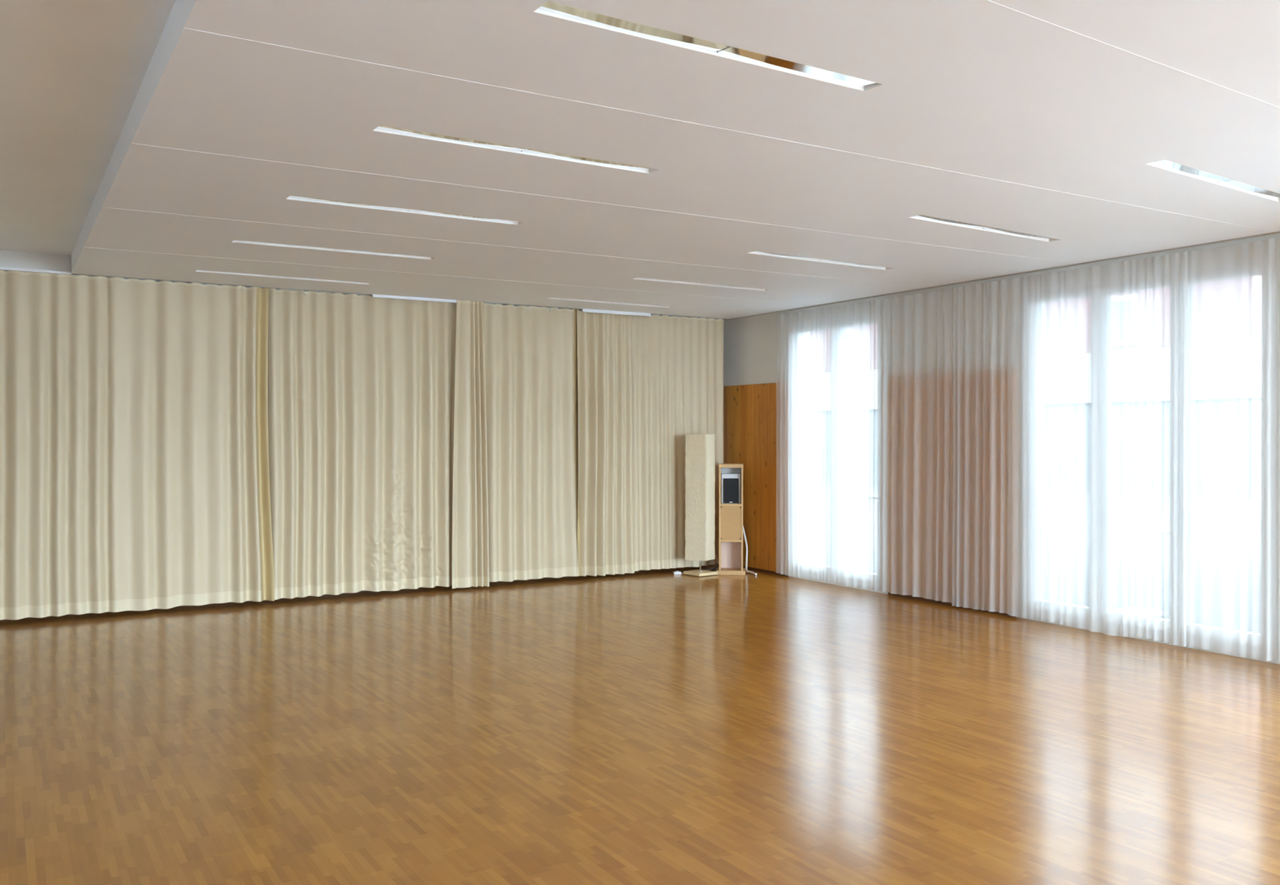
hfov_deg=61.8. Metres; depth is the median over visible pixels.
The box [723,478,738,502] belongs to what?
grille
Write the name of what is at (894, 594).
baseboard
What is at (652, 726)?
floor
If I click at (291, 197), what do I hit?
recessed light
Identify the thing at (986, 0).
trim
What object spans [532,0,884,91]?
recessed light
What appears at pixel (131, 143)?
trim
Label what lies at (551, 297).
recessed light
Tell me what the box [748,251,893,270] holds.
recessed light
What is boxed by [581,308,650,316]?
trim
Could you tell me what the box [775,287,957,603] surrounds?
sheer curtain
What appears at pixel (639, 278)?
recessed light
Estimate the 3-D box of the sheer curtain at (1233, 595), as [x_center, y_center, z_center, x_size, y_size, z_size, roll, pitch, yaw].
[4.922,0.064,7.127,0.074,3.058,2.745,0,0,-31]
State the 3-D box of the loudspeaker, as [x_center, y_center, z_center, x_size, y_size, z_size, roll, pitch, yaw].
[1.097,0.552,12.874,0.228,0.355,0.190,0,0,5]
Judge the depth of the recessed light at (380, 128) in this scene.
5.41 m
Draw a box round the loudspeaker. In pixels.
[721,473,740,503]
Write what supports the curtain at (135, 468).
hanging from the rail
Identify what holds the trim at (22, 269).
attached to the wall at (11, 259)
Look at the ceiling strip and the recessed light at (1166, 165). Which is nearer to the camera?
the recessed light at (1166, 165)
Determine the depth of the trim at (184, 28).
4.79 m
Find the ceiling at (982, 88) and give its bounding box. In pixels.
[71,0,1279,319]
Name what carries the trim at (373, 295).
attached to the ceiling at (982, 88)
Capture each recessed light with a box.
[195,269,371,284]
[231,240,434,259]
[285,195,524,225]
[372,124,659,173]
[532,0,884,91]
[547,297,673,307]
[632,277,768,290]
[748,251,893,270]
[907,214,1061,241]
[1146,160,1279,201]
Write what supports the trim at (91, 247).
attached to the ceiling at (982, 88)
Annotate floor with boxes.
[0,564,1279,884]
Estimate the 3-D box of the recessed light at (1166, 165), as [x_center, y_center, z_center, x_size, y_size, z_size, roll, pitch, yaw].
[3.346,-1.513,6.099,1.560,0.059,0.112,0,0,-36]
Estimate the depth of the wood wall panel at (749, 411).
13.07 m
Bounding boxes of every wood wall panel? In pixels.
[723,382,788,576]
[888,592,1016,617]
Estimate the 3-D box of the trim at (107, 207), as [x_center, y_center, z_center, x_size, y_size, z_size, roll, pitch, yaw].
[-0.300,-1.499,8.584,7.200,0.001,0.003,0,0,-31]
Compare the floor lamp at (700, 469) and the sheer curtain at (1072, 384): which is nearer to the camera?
the sheer curtain at (1072, 384)
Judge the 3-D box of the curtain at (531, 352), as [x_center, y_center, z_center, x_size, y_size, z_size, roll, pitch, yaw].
[-1.206,-0.010,11.949,1.263,3.090,0.103,0,0,-31]
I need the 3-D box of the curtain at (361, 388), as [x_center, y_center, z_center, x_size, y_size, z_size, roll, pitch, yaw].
[-2.823,-0.002,10.983,1.975,3.094,0.124,0,0,-30]
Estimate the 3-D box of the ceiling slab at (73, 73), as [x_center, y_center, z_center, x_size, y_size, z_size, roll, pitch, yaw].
[0.293,-1.736,3.840,12.070,0.200,16.700,0,0,-31]
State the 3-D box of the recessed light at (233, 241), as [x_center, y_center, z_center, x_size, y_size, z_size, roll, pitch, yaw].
[-2.355,-1.528,8.331,1.560,0.059,0.112,0,0,-31]
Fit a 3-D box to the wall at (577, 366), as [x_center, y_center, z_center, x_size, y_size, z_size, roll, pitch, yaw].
[-3.957,0.013,10.923,12.070,3.390,0.200,0,0,-31]
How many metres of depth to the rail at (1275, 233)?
9.42 m
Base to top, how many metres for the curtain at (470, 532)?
3.112 m
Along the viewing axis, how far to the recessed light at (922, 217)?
7.48 m
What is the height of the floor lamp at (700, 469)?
1.672 m
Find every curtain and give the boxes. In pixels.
[0,266,274,619]
[267,288,456,599]
[452,300,488,588]
[484,302,580,582]
[577,308,634,576]
[631,314,724,571]
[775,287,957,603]
[951,251,1187,646]
[1180,237,1279,662]
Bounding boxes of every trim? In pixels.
[0,266,71,275]
[90,247,817,305]
[106,207,924,287]
[131,142,1075,263]
[183,27,1273,231]
[372,293,456,302]
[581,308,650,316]
[986,0,1279,107]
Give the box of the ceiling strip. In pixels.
[3,257,722,319]
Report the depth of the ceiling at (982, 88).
5.29 m
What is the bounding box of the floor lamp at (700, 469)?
[672,434,717,576]
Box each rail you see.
[724,231,1279,320]
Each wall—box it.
[0,249,71,271]
[577,365,577,456]
[723,233,1279,663]
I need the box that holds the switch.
[673,570,681,574]
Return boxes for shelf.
[716,463,745,574]
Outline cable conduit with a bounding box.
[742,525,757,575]
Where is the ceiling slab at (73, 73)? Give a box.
[0,0,175,257]
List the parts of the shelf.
panel, panel, panel, panel, panel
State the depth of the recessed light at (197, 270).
9.79 m
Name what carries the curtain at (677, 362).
hanging from the rail
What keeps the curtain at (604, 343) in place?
hanging from the rail
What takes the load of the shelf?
on the floor
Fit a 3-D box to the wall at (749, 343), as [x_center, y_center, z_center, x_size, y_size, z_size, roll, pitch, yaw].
[5.337,0.039,6.883,0.300,3.390,16.300,0,0,-31]
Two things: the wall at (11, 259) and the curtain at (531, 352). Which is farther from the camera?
the curtain at (531, 352)
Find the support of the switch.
attached to the floor lamp at (700, 469)

